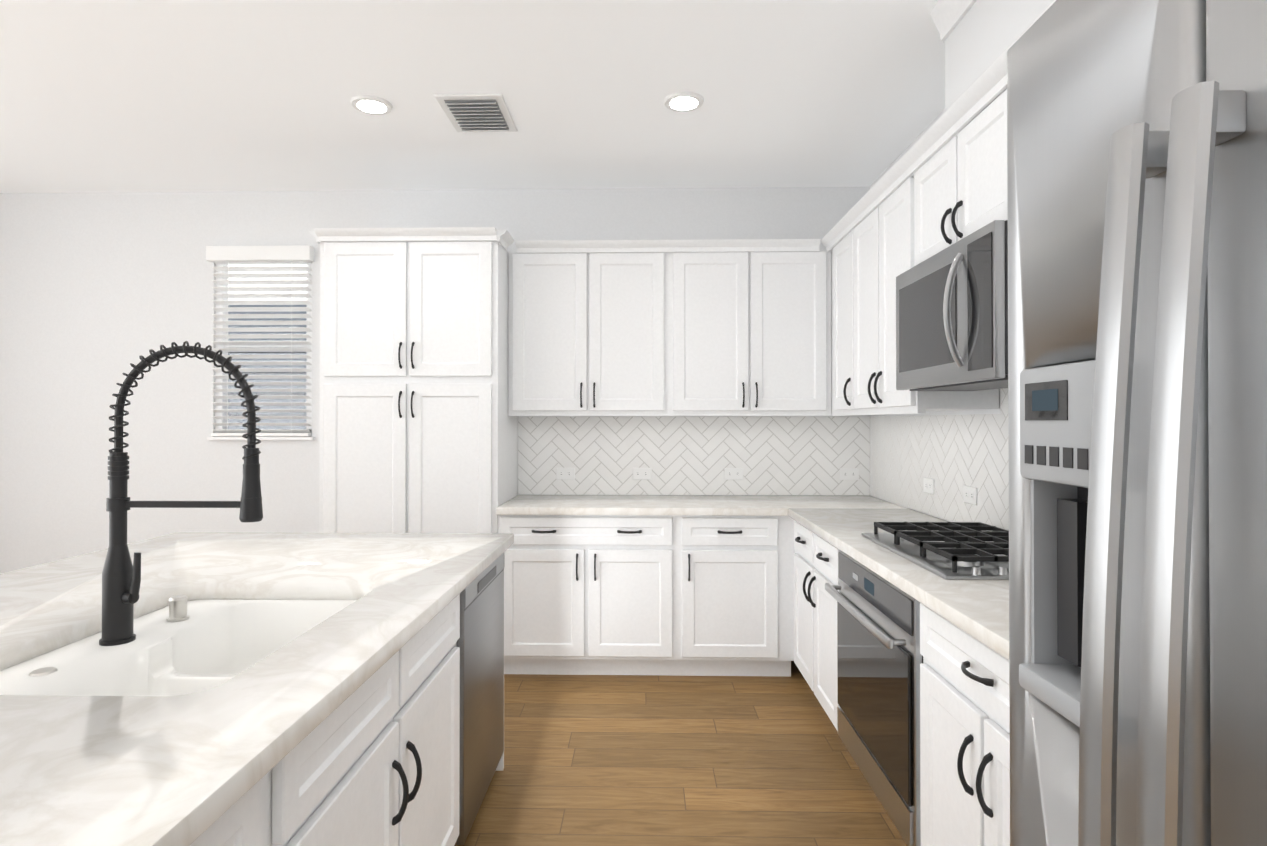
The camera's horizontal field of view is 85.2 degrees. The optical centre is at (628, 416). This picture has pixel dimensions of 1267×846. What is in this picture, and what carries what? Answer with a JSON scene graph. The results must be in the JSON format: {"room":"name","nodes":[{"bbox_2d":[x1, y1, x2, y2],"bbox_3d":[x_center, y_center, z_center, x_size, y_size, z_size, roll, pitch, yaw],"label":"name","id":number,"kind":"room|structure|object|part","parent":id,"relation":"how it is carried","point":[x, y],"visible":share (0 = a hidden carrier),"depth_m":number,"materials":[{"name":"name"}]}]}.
{"room":"kitchen","nodes":[
{"label":"kitchen","id":0,"kind":"room"},
{"bbox_2d":[0,186,869,573],"bbox_3d":[-1.489,-0.005,4.326,6.130,2.800,0.120,0,0,1],"label":"wall","id":1,"kind":"structure","parent":0,"point":[100,292],"depth_m":4.30,"materials":[{"name":"paint"}]},
{"bbox_2d":[207,262,314,439],"bbox_3d":[-2.275,-0.445,4.309,0.660,1.180,0.105,0,0,1],"label":"window","id":2,"kind":"structure","parent":1,"relation":"in","point":[309,414],"depth_m":4.31,"materials":[{"name":"glass"}]},
{"bbox_2d":[206,245,313,435],"bbox_3d":[-2.276,-0.465,4.266,0.650,1.171,0.078,0,0,1],"label":"window blinds","id":3,"kind":"object","parent":2,"relation":"attached to","point":[260,255],"visible":0.94,"depth_m":4.27,"materials":[{"name":"white plastic"}]},
{"bbox_2d":[508,247,671,414],"bbox_3d":[-0.226,-0.480,4.067,0.911,0.918,0.332,0,0,1],"label":"upper cabinet","id":4,"kind":"object","parent":1,"relation":"attached to","point":[590,328],"depth_m":3.91,"materials":[{"name":"paint"}]},
{"bbox_2d":[518,417,869,494],"bbox_3d":[0.395,0.239,4.219,2.147,0.478,0.005,0,0,1],"label":"backsplash","id":5,"kind":"structure","parent":1,"relation":"attached to","point":[768,455],"depth_m":4.22,"materials":[{"name":"tile"}]},
{"bbox_2d":[556,468,574,478],"bbox_3d":[-0.385,0.349,4.229,0.115,0.072,0.008,0,0,1],"label":"outlet","id":6,"kind":"object","parent":5,"relation":"attached to","point":[561,473],"depth_m":4.23,"materials":[{"name":"white plastic"}]},
{"bbox_2d":[633,468,651,479],"bbox_3d":[0.085,0.349,4.218,0.115,0.072,0.008,0,0,1],"label":"outlet","id":7,"kind":"object","parent":5,"relation":"attached to","point":[638,473],"depth_m":4.22,"materials":[{"name":"white plastic"}]},
{"bbox_2d":[724,468,742,479],"bbox_3d":[0.644,0.349,4.206,0.115,0.072,0.008,0,0,1],"label":"outlet","id":8,"kind":"object","parent":5,"relation":"attached to","point":[729,473],"depth_m":4.20,"materials":[{"name":"white plastic"}]},
{"bbox_2d":[840,468,858,479],"bbox_3d":[1.344,0.349,4.190,0.115,0.072,0.008,0,0,1],"label":"outlet","id":9,"kind":"object","parent":5,"relation":"attached to","point":[845,473],"depth_m":4.19,"materials":[{"name":"white plastic"}]},
{"bbox_2d":[672,247,830,414],"bbox_3d":[0.688,-0.480,4.046,0.917,0.918,0.332,0,0,1],"label":"upper cabinet","id":10,"kind":"object","parent":1,"relation":"attached to","point":[723,327],"depth_m":3.88,"materials":[{"name":"paint"}]},
{"bbox_2d":[0,0,944,192],"bbox_3d":[-1.627,-1.484,0.404,6.230,0.100,7.950,0,0,1],"label":"ceiling","id":11,"kind":"structure","parent":0,"point":[167,95],"depth_m":3.00,"materials":[{"name":"paint"}]},
{"bbox_2d":[350,95,392,114],"bbox_3d":[-1.161,-1.407,3.118,0.180,0.013,0.180,0,0,1],"label":"recessed light","id":12,"kind":"object","parent":11,"relation":"in","point":[371,104],"visible":1,"depth_m":3.10,"materials":[{"name":"white plastic"}]},
{"bbox_2d":[434,94,517,131],"bbox_3d":[-0.699,-1.399,3.208,0.300,0.027,0.380,0,0,1],"label":"ceiling vent","id":13,"kind":"object","parent":11,"relation":"in","point":[477,112],"visible":1,"depth_m":3.17,"materials":[{"name":"white plastic"}]},
{"bbox_2d":[664,91,703,111],"bbox_3d":[0.248,-1.407,3.087,0.180,0.013,0.180,0,0,1],"label":"recessed light","id":14,"kind":"object","parent":11,"relation":"in","point":[685,101],"visible":1,"depth_m":3.07,"materials":[{"name":"white plastic"}]},
{"bbox_2d":[454,661,906,845],"bbox_3d":[-1.627,1.416,0.382,6.230,0.100,7.950,0,0,1],"label":"floor","id":15,"kind":"structure","parent":0,"point":[627,760],"depth_m":2.70,"materials":[{"name":"brown wood"}]},
{"bbox_2d":[190,752,289,845],"bbox_3d":[-1.010,0.931,0.732,0.950,0.876,0.600,0,0,1],"label":"base cabinet","id":16,"kind":"object","parent":15,"relation":"on","point":[261,817],"depth_m":0.99,"materials":[{"name":"paint"}]},
{"bbox_2d":[0,532,513,845],"bbox_3d":[-1.189,0.475,0.970,1.380,0.040,3.630,0,0,1],"label":"countertop","id":17,"kind":"structure","parent":16,"relation":"on","point":[185,770],"depth_m":1.20,"materials":[{"name":"stone"}]},
{"bbox_2d":[0,599,356,695],"bbox_3d":[-0.957,0.628,1.508,0.600,0.264,0.820,0,0,1],"label":"sink","id":18,"kind":"object","parent":17,"relation":"in","point":[209,644],"depth_m":1.59,"materials":[{"name":"white ceramic"}]},
{"bbox_3d":[-1.141,0.496,1.343,0.044,0.004,0.044,0,0,1],"label":"sink hole cap","id":19,"kind":"part","parent":18,"relation":"part of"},
{"bbox_2d":[166,595,189,621],"bbox_3d":[-1.113,0.473,1.703,0.048,0.056,0.048,0,0,1],"label":"switch","id":20,"kind":"object","parent":18,"relation":"on","point":[177,608],"visible":0.98,"depth_m":1.69,"materials":[{"name":"silver metal"}]},
{"bbox_2d":[99,341,262,645],"bbox_3d":[-0.991,0.165,1.532,0.356,0.669,0.066,0,0,1],"label":"faucet","id":21,"kind":"object","parent":17,"relation":"on","point":[121,577],"visible":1,"depth_m":1.52,"materials":[{"name":"black metal"}]},
{"bbox_2d":[290,594,459,845],"bbox_3d":[-0.991,0.938,1.568,0.950,0.876,1.072,0,0,1],"label":"base cabinet","id":22,"kind":"object","parent":15,"relation":"on","point":[373,759],"depth_m":1.51,"materials":[{"name":"paint"}]},
{"bbox_2d":[309,227,517,532],"bbox_3d":[-1.165,0.203,3.924,1.059,2.378,0.659,0,0,1],"label":"pantry cabinet","id":23,"kind":"object","parent":15,"relation":"on","point":[418,429],"visible":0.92,"depth_m":3.65,"materials":[{"name":"paint"}]},
{"bbox_2d":[495,752,503,770],"bbox_3d":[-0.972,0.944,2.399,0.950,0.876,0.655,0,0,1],"label":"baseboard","id":24,"kind":"structure","parent":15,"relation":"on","point":[500,767],"depth_m":2.69,"materials":[{"name":"paint"}]},
{"bbox_2d":[456,552,504,844],"bbox_3d":[-0.778,0.947,2.401,0.578,0.869,0.598,0,0,1],"label":"dishwasher","id":25,"kind":"object","parent":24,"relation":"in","point":[480,643],"visible":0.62,"depth_m":2.31,"materials":[{"name":"grey metal"}]},
{"bbox_2d":[498,515,681,675],"bbox_3d":[-0.211,0.955,3.923,0.948,0.876,0.607,0,0,1],"label":"base cabinet","id":26,"kind":"object","parent":15,"relation":"on","point":[584,594],"depth_m":3.63,"materials":[{"name":"paint"}]},
{"bbox_2d":[496,495,783,515],"bbox_3d":[0.065,0.497,3.905,1.500,0.040,0.634,0,0,1],"label":"countertop","id":27,"kind":"structure","parent":26,"relation":"on","point":[702,505],"depth_m":3.69,"materials":[{"name":"stone"}]},
{"bbox_2d":[682,515,793,676],"bbox_3d":[0.569,0.955,3.906,0.612,0.876,0.607,0,0,1],"label":"base cabinet","id":28,"kind":"object","parent":15,"relation":"on","point":[682,595],"depth_m":3.61,"materials":[{"name":"paint"}]},
{"bbox_2d":[794,520,838,730],"bbox_3d":[1.143,0.949,3.121,0.607,0.876,0.826,0,0,1],"label":"base cabinet","id":29,"kind":"object","parent":15,"relation":"on","point":[815,559],"depth_m":3.07,"materials":[{"name":"paint"}]},
{"bbox_2d":[825,550,922,845],"bbox_3d":[1.059,0.882,2.326,0.606,0.723,0.760,0,0,1],"label":"oven","id":30,"kind":"object","parent":29,"relation":"in","point":[879,658],"visible":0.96,"depth_m":2.19,"materials":[{"name":"grey glass"}]},
{"bbox_2d":[920,603,1009,845],"bbox_3d":[1.108,0.937,1.568,0.607,0.876,0.746,0,0,1],"label":"base cabinet","id":31,"kind":"object","parent":15,"relation":"on","point":[964,745],"depth_m":1.67,"materials":[{"name":"paint"}]},
{"bbox_2d":[776,495,1008,659],"bbox_3d":[1.116,0.487,2.509,0.629,0.040,3.377,0,0,1],"label":"countertop","id":32,"kind":"structure","parent":31,"relation":"on","point":[978,610],"depth_m":2.18,"materials":[{"name":"stone"}]},
{"bbox_2d":[861,521,1008,579],"bbox_3d":[1.152,0.435,2.328,0.490,0.060,0.760,0,0,1],"label":"cooktop","id":33,"kind":"object","parent":32,"relation":"in","point":[964,550],"visible":0.73,"depth_m":2.23,"materials":[{"name":"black metal"}]},
{"bbox_2d":[1007,0,1266,845],"bbox_3d":[0.865,0.458,0.353,0.986,1.817,0.910,0,0,1],"label":"refrigerator","id":34,"kind":"object","parent":15,"relation":"on","point":[1137,269],"visible":1,"depth_m":0.56,"materials":[{"name":"silver metal"}]},
{"bbox_2d":[870,109,1000,521],"bbox_3d":[1.437,-0.034,0.324,0.100,2.800,7.750,0,0,1],"label":"wall","id":35,"kind":"structure","parent":0,"point":[975,411],"depth_m":3.31,"materials":[{"name":"paint"}]},
{"bbox_2d":[829,228,848,415],"bbox_3d":[1.287,-0.483,3.604,0.331,0.918,0.365,0,0,1],"label":"upper cabinet","id":36,"kind":"object","parent":35,"relation":"attached to","point":[840,253],"depth_m":3.67,"materials":[{"name":"paint"}]},
{"bbox_2d":[849,168,998,415],"bbox_3d":[1.274,-0.487,3.045,0.331,0.918,0.753,0,0,1],"label":"upper cabinet","id":37,"kind":"object","parent":35,"relation":"attached to","point":[879,245],"depth_m":3.02,"materials":[{"name":"paint"}]},
{"bbox_2d":[870,388,1008,530],"bbox_3d":[1.433,0.174,2.504,0.005,0.584,3.377,0,0,1],"label":"backsplash","id":38,"kind":"structure","parent":35,"relation":"attached to","point":[951,455],"depth_m":3.14,"materials":[{"name":"tile"}]},
{"bbox_2d":[923,477,933,493],"bbox_3d":[1.445,0.333,3.318,0.008,0.072,0.115,0,0,1],"label":"outlet","id":39,"kind":"object","parent":38,"relation":"attached to","point":[928,484],"depth_m":3.31,"materials":[{"name":"white plastic"}]},
{"bbox_2d":[963,485,976,504],"bbox_3d":[1.435,0.330,2.898,0.008,0.072,0.115,0,0,1],"label":"outlet","id":40,"kind":"object","parent":38,"relation":"attached to","point":[969,495],"depth_m":2.89,"materials":[{"name":"white plastic"}]},
{"bbox_2d":[909,72,1007,268],"bbox_3d":[1.257,-0.750,2.289,0.331,0.403,0.756,0,0,1],"label":"upper cabinet","id":41,"kind":"object","parent":35,"relation":"attached to","point":[953,190],"depth_m":2.25,"materials":[{"name":"paint"}]},
{"bbox_2d":[896,220,1007,390],"bbox_3d":[1.196,-0.323,2.287,0.454,0.444,0.754,0,0,1],"label":"microwave","id":42,"kind":"object","parent":41,"relation":"attached to","point":[952,317],"visible":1,"depth_m":2.12,"materials":[{"name":"grey metal"}]},
{"bbox_2d":[937,0,1055,135],"bbox_3d":[1.257,-1.211,1.862,0.322,0.419,1.100,0,0,1],"label":"upper cabinet","id":43,"kind":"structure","parent":0,"point":[977,36],"depth_m":2.17,"materials":[{"name":"paint"}]},
{"label":"outside","id":44,"kind":"structure","parent":0,"visible":0},
{"bbox_2d":[228,264,306,428],"bbox_3d":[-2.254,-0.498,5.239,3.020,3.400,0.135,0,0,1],"label":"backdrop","id":45,"kind":"structure","parent":44,"point":[269,373],"depth_m":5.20,"materials":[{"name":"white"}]}
]}

